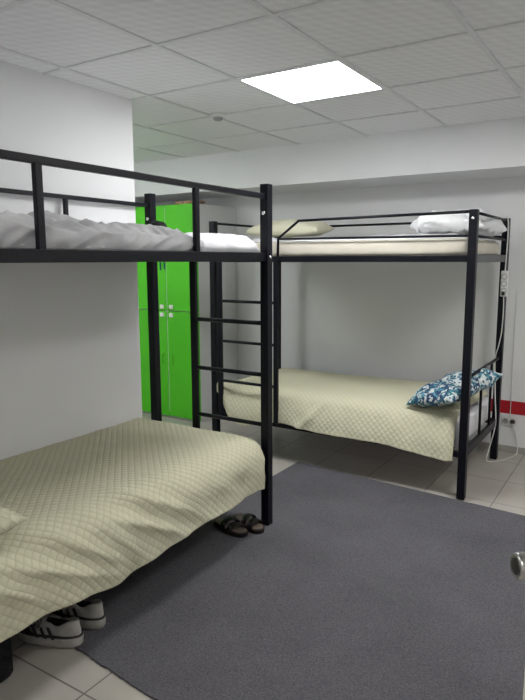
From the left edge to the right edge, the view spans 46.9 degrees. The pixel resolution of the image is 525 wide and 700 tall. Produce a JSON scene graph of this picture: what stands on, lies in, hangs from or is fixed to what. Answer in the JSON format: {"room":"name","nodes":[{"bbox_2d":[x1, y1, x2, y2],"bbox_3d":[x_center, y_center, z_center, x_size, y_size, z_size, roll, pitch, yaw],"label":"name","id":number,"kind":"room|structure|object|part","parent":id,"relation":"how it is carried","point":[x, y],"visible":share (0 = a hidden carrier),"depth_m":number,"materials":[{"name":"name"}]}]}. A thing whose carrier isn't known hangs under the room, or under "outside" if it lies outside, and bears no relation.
{"room":"dormitory","nodes":[
{"label":"dormitory","id":0,"kind":"room"},
{"bbox_2d":[0,60,141,459],"bbox_3d":[-2.464,-0.251,3.352,2.440,2.600,2.485,5,10,32],"label":"wall","id":1,"kind":"structure","parent":0,"point":[70,365],"depth_m":3.25,"materials":[{"name":"white paint"}]},
{"bbox_2d":[0,0,524,162],"bbox_3d":[-0.773,-1.320,2.492,6.044,0.012,6.588,5,10,32],"label":"ceiling","id":2,"kind":"structure","parent":0,"point":[44,30],"depth_m":2.82,"materials":[{"name":"tile"}]},
{"bbox_2d":[210,113,225,120],"bbox_3d":[-0.289,-1.510,3.931,0.104,0.040,0.104,5,10,32],"label":"smoke detector","id":3,"kind":"object","parent":2,"relation":"attached to","point":[216,116],"visible":1,"depth_m":3.90,"materials":[{"name":"white plastic"}]},
{"bbox_2d":[0,0,524,163],"bbox_3d":[-0.897,-1.280,2.295,6.050,0.006,5.785,5,10,32],"label":"ceiling grid","id":4,"kind":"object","parent":2,"relation":"attached to","point":[269,14],"depth_m":2.90,"materials":[{"name":"grey metal"}]},
{"bbox_2d":[239,60,383,103],"bbox_3d":[0.272,-1.438,3.240,0.576,0.034,0.576,5,10,32],"label":"recessed light","id":5,"kind":"object","parent":2,"relation":"in","point":[331,79],"visible":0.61,"depth_m":3.21,"materials":[{"name":"white plastic"}]},
{"bbox_2d":[0,413,524,699],"bbox_3d":[-0.742,1.151,2.889,6.050,0.050,6.330,5,10,32],"label":"floor","id":6,"kind":"structure","parent":0,"point":[39,672],"depth_m":4.27,"materials":[{"name":"beige tile"}]},
{"bbox_2d":[0,637,12,682],"bbox_3d":[-1.214,1.109,2.237,0.516,0.230,0.359,5,10,32],"label":"bag","id":7,"kind":"object","parent":6,"relation":"on","point":[6,662],"visible":0.85,"depth_m":2.20,"materials":[{"name":"black fabric"}]},
{"bbox_2d":[18,614,83,648],"bbox_3d":[-0.864,1.130,2.467,0.291,0.117,0.108,2,9,16],"label":"trainer","id":8,"kind":"object","parent":6,"relation":"on","point":[53,631],"visible":0.84,"depth_m":2.43,"materials":[{"name":"white leather"}]},
{"bbox_2d":[0,149,272,525],"bbox_3d":[-0.860,0.159,2.801,0.899,1.940,2.026,5,10,32],"label":"bunk bed","id":9,"kind":"object","parent":6,"relation":"on","point":[40,254],"visible":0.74,"depth_m":3.28,"materials":[{"name":"black metal"}]},
{"bbox_3d":[-1.221,-0.762,2.894,0.018,0.022,1.926,5,10,32],"label":"guard rail","id":10,"kind":"part","parent":9,"relation":"part of","materials":[{"name":"black metal"}]},
{"bbox_2d":[0,220,259,251],"bbox_3d":[-0.875,-0.535,2.729,0.848,0.208,1.891,5,10,32],"label":"mattress","id":11,"kind":"object","parent":9,"relation":"on","point":[213,242],"depth_m":3.08,"materials":[{"name":"white fabric"}]},
{"bbox_2d":[0,209,203,251],"bbox_3d":[-0.994,-0.501,2.521,0.856,0.176,1.408,5,10,32],"label":"duvet","id":12,"kind":"object","parent":11,"relation":"on","point":[63,231],"visible":0.94,"depth_m":2.34,"materials":[{"name":"white fabric"}]},
{"bbox_3d":[-0.602,-0.704,3.555,0.165,0.119,0.100,5,10,32],"label":"cap","id":13,"kind":"part","parent":11,"relation":"part of","materials":[{"name":"black fabric"}]},
{"bbox_3d":[-0.511,-0.704,2.445,0.022,0.028,1.926,5,10,32],"label":"guard rail","id":14,"kind":"part","parent":9,"relation":"part of","materials":[{"name":"black metal"}]},
{"bbox_3d":[-0.510,-0.386,2.493,0.030,0.046,1.926,5,10,32],"label":"rail","id":15,"kind":"part","parent":9,"relation":"part of","materials":[{"name":"black metal"}]},
{"bbox_3d":[-0.687,0.002,3.850,0.050,1.940,0.050,5,10,32],"label":"post","id":16,"kind":"part","parent":9,"relation":"part of","materials":[{"name":"black metal"}]},
{"bbox_3d":[-0.411,0.075,3.683,0.044,1.223,0.024,5,10,32],"label":"ladder rail","id":17,"kind":"part","parent":9,"relation":"part of","materials":[{"name":"black metal"}]},
{"bbox_3d":[-0.334,-0.543,3.541,0.792,0.052,0.030,5,10,32],"label":"rail","id":18,"kind":"part","parent":9,"relation":"part of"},
{"bbox_3d":[0.023,0.062,3.402,0.050,1.932,0.050,5,10,32],"label":"post","id":19,"kind":"part","parent":9,"relation":"part of","materials":[{"name":"black metal"}]},
{"bbox_2d":[135,203,237,422],"bbox_3d":[-0.754,-0.380,6.057,0.765,2.045,0.644,5,10,32],"label":"locker","id":20,"kind":"object","parent":6,"relation":"on","point":[173,281],"visible":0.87,"depth_m":5.80,"materials":[{"name":"green metal"}]},
{"bbox_3d":[-1.077,-0.881,5.837,0.376,0.984,0.017,5,10,32],"label":"door","id":21,"kind":"part","parent":20,"relation":"part of","materials":[{"name":"green metal"}]},
{"bbox_3d":[-1.073,0.121,5.987,0.376,1.027,0.017,5,10,32],"label":"door","id":22,"kind":"part","parent":20,"relation":"part of","materials":[{"name":"green metal"}]},
{"bbox_3d":[-0.751,-0.852,5.631,0.376,0.984,0.017,5,10,32],"label":"door","id":23,"kind":"part","parent":20,"relation":"part of","materials":[{"name":"green metal"}]},
{"bbox_2d":[174,201,191,204],"bbox_3d":[-0.736,-1.381,5.686,0.215,0.040,0.110,5,10,32],"label":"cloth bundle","id":24,"kind":"object","parent":20,"relation":"on","point":[178,202],"visible":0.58,"depth_m":5.64,"materials":[{"name":"beige fabric"}]},
{"bbox_3d":[-0.748,0.151,5.781,0.376,1.027,0.017,5,10,32],"label":"door","id":25,"kind":"part","parent":20,"relation":"part of","materials":[{"name":"green metal"}]},
{"bbox_2d":[40,462,524,699],"bbox_3d":[0.898,1.133,2.780,3.070,0.008,2.482,5,10,32],"label":"carpet","id":26,"kind":"object","parent":6,"relation":"on","point":[356,587],"visible":0.88,"depth_m":2.72,"materials":[{"name":"grey carpet"}]},
{"bbox_2d":[48,599,105,629],"bbox_3d":[-0.798,1.104,2.588,0.291,0.117,0.108,3,9,18],"label":"trainer","id":27,"kind":"object","parent":26,"relation":"on","point":[91,615],"visible":0.56,"depth_m":2.53,"materials":[{"name":"white leather"}]},
{"bbox_2d":[214,517,247,537],"bbox_3d":[-0.186,0.995,3.466,0.104,0.070,0.265,-7,11,-40],"label":"sandal","id":28,"kind":"object","parent":26,"relation":"on","point":[234,529],"visible":1,"depth_m":3.42,"materials":[{"name":"brown leather"}]},
{"bbox_2d":[234,513,263,533],"bbox_3d":[-0.082,0.987,3.518,0.104,0.070,0.265,-7,11,-37],"label":"sandal","id":29,"kind":"object","parent":26,"relation":"on","point":[254,525],"visible":0.94,"depth_m":3.47,"materials":[{"name":"brown leather"}]},
{"bbox_2d":[209,209,510,499],"bbox_3d":[0.706,-0.075,4.697,2.016,1.833,1.029,5,10,32],"label":"bunk bed","id":30,"kind":"object","parent":6,"relation":"on","point":[472,258],"visible":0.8,"depth_m":4.31,"materials":[{"name":"black metal"}]},
{"bbox_3d":[-0.379,-0.090,4.823,0.050,1.833,0.050,5,10,32],"label":"post","id":31,"kind":"part","parent":30,"relation":"part of","materials":[{"name":"black metal"}]},
{"bbox_3d":[-0.333,-0.071,4.767,0.040,1.231,0.024,5,10,32],"label":"ladder rail","id":32,"kind":"part","parent":30,"relation":"part of","materials":[{"name":"black metal"}]},
{"bbox_3d":[0.100,-0.056,4.488,0.036,1.241,0.024,5,10,32],"label":"ladder rail","id":33,"kind":"part","parent":30,"relation":"part of","materials":[{"name":"black metal"}]},
{"bbox_3d":[0.140,-0.212,5.628,0.050,1.833,0.050,5,10,32],"label":"post","id":34,"kind":"part","parent":30,"relation":"part of","materials":[{"name":"black metal"}]},
{"bbox_3d":[0.452,0.595,4.391,1.916,0.040,0.030,5,10,32],"label":"rail","id":35,"kind":"part","parent":30,"relation":"part of","materials":[{"name":"black metal"}]},
{"bbox_3d":[0.448,-0.632,4.208,1.916,0.042,0.030,5,10,32],"label":"rail","id":36,"kind":"part","parent":30,"relation":"part of","materials":[{"name":"black metal"}]},
{"bbox_3d":[0.689,-0.750,4.035,1.354,0.024,0.016,5,10,32],"label":"guard rail","id":37,"kind":"part","parent":30,"relation":"part of","materials":[{"name":"black metal"}]},
{"bbox_3d":[0.681,-0.755,4.039,1.372,0.291,0.019,5,10,32],"label":"guard rail","id":38,"kind":"part","parent":30,"relation":"part of","materials":[{"name":"black metal"}]},
{"bbox_2d":[256,238,498,255],"bbox_3d":[0.708,-0.766,4.595,1.901,0.111,0.921,5,10,32],"label":"mattress","id":39,"kind":"object","parent":30,"relation":"on","point":[393,247],"visible":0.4,"depth_m":4.05,"materials":[{"name":"beige fabric"}]},
{"bbox_2d":[252,233,495,242],"bbox_3d":[0.763,-0.832,4.548,1.720,0.042,0.856,5,10,32],"label":"sheet","id":40,"kind":"object","parent":39,"relation":"on","point":[256,240],"visible":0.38,"depth_m":4.14,"materials":[{"name":"white fabric"}]},
{"bbox_2d":[246,219,333,237],"bbox_3d":[0.233,-1.004,4.999,0.620,0.161,0.459,4,9,24],"label":"pillow","id":41,"kind":"object","parent":40,"relation":"on","point":[312,228],"visible":0.7,"depth_m":4.82,"materials":[{"name":"beige fabric"}]},
{"bbox_2d":[410,210,484,234],"bbox_3d":[1.216,-0.837,4.007,0.400,0.182,0.319,-1,8,-2],"label":"pillow","id":42,"kind":"object","parent":40,"relation":"on","point":[458,224],"visible":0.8,"depth_m":3.88,"materials":[{"name":"white fabric"}]},
{"bbox_2d":[456,208,506,236],"bbox_3d":[1.464,-0.888,4.223,0.462,0.198,0.297,-8,11,-42],"label":"pillow","id":43,"kind":"object","parent":40,"relation":"on","point":[493,227],"visible":0.3,"depth_m":4.16,"materials":[{"name":"white fabric"}]},
{"bbox_3d":[0.966,-1.032,4.972,1.926,0.019,0.019,5,10,32],"label":"guard rail","id":44,"kind":"part","parent":30,"relation":"part of","materials":[{"name":"black metal"}]},
{"bbox_3d":[1.279,0.056,3.776,0.050,1.825,0.050,5,10,32],"label":"post","id":45,"kind":"part","parent":30,"relation":"part of","materials":[{"name":"black metal"}]},
{"bbox_2d":[453,396,488,446],"bbox_3d":[0.717,0.425,4.782,1.901,0.187,0.895,5,10,32],"label":"mattress","id":46,"kind":"object","parent":30,"relation":"on","point":[474,408],"visible":0.1,"depth_m":4.24,"materials":[{"name":"white fabric"}]},
{"bbox_2d":[217,368,487,460],"bbox_3d":[0.671,0.420,4.745,1.882,0.340,1.021,5,10,32],"label":"bedspread","id":47,"kind":"object","parent":46,"relation":"on","point":[362,408],"visible":0.76,"depth_m":4.34,"materials":[{"name":"beige fabric"}]},
{"bbox_2d":[406,368,503,406],"bbox_3d":[1.302,0.255,4.093,0.607,0.251,0.369,-7,11,-37],"label":"pillow","id":48,"kind":"object","parent":47,"relation":"on","point":[446,390],"visible":0.85,"depth_m":3.97,"materials":[{"name":"blue fabric"}]},
{"bbox_3d":[1.541,0.609,4.270,0.024,0.060,0.916,5,10,32],"label":"rail","id":49,"kind":"part","parent":30,"relation":"part of","materials":[{"name":"black metal"}]},
{"bbox_3d":[1.536,-0.618,4.088,0.030,0.050,0.916,5,10,32],"label":"rail","id":50,"kind":"part","parent":30,"relation":"part of","materials":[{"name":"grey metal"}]},
{"bbox_3d":[1.798,-0.061,4.582,0.050,1.833,0.050,5,10,32],"label":"post","id":51,"kind":"part","parent":30,"relation":"part of","materials":[{"name":"black metal"}]},
{"bbox_2d":[486,216,517,461],"bbox_3d":[1.869,-0.071,4.586,0.372,1.849,0.090,-6,10,-36],"label":"power strip","id":52,"kind":"object","parent":30,"relation":"hanging from","point":[504,274],"visible":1,"depth_m":4.47,"materials":[{"name":"white plastic"}]},
{"bbox_2d":[135,176,524,447],"bbox_3d":[0.987,-0.566,5.383,6.050,2.600,0.120,5,10,32],"label":"wall","id":53,"kind":"structure","parent":0,"point":[389,320],"depth_m":5.24,"materials":[{"name":"white paint"}]},
{"bbox_2d":[134,117,524,202],"bbox_3d":[0.804,-1.590,4.947,6.050,0.445,0.545,5,10,32],"label":"beam","id":54,"kind":"structure","parent":53,"relation":"attached to","point":[495,148],"depth_m":4.73,"materials":[{"name":"white paint"}]},
{"bbox_2d":[468,440,524,454],"bbox_3d":[0.955,0.703,5.516,6.050,0.052,0.012,5,10,32],"label":"baseboard","id":55,"kind":"structure","parent":53,"relation":"attached to","point":[506,448],"depth_m":4.88,"materials":[{"name":"tile"}]},
{"bbox_2d":[491,399,524,415],"bbox_3d":[2.179,0.475,4.697,3.150,0.105,0.004,5,10,32],"label":"trim","id":56,"kind":"structure","parent":53,"relation":"attached to","point":[518,408],"depth_m":4.81,"materials":[{"name":"red paint"}]},
{"bbox_2d":[501,415,517,426],"bbox_3d":[1.967,0.570,4.826,0.120,0.080,0.041,5,10,32],"label":"wall socket","id":57,"kind":"object","parent":53,"relation":"attached to","point":[506,420],"visible":1,"depth_m":4.83,"materials":[{"name":"white plastic"}]},
{"bbox_2d":[510,290,517,413],"bbox_3d":[1.971,0.035,4.753,0.010,1.010,0.011,5,10,32],"label":"wire","id":58,"kind":"object","parent":53,"relation":"attached to","point":[517,290],"visible":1,"depth_m":4.75,"materials":[{"name":"white plastic"}]},
{"bbox_3d":[-1.642,0.051,1.306,6.050,2.600,0.120,5,10,32],"label":"wall","id":59,"kind":"structure","parent":0,"visible":0},
{"bbox_2d":[510,552,524,699],"bbox_3d":[0.430,0.421,0.504,0.101,2.070,0.850,-1,8,-4],"label":"door","id":60,"kind":"structure","parent":59,"relation":"in","point":[517,559],"depth_m":0.84,"materials":[{"name":"paint"}]},
{"bbox_3d":[0.383,0.302,0.848,0.060,0.052,0.052,-1,8,-4],"label":"handle","id":61,"kind":"part","parent":60,"relation":"part of","materials":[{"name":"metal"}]},
{"bbox_3d":[-0.892,0.718,2.857,0.762,0.188,1.819,5,10,32],"label":"mattress","id":62,"kind":"object","parent":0,"visible":0},
{"bbox_2d":[0,418,264,642],"bbox_3d":[-0.845,0.723,2.866,0.946,0.346,1.861,5,10,32],"label":"bedspread","id":63,"kind":"object","parent":62,"relation":"on","point":[99,506],"visible":0.98,"depth_m":2.66,"materials":[{"name":"beige fabric"}]},
{"bbox_2d":[0,507,27,534],"bbox_3d":[-1.189,0.599,2.092,0.600,0.139,0.419,4,10,27],"label":"pillow","id":64,"kind":"object","parent":63,"relation":"on","point":[9,519],"visible":1,"depth_m":2.10,"materials":[{"name":"beige fabric"}]}
]}

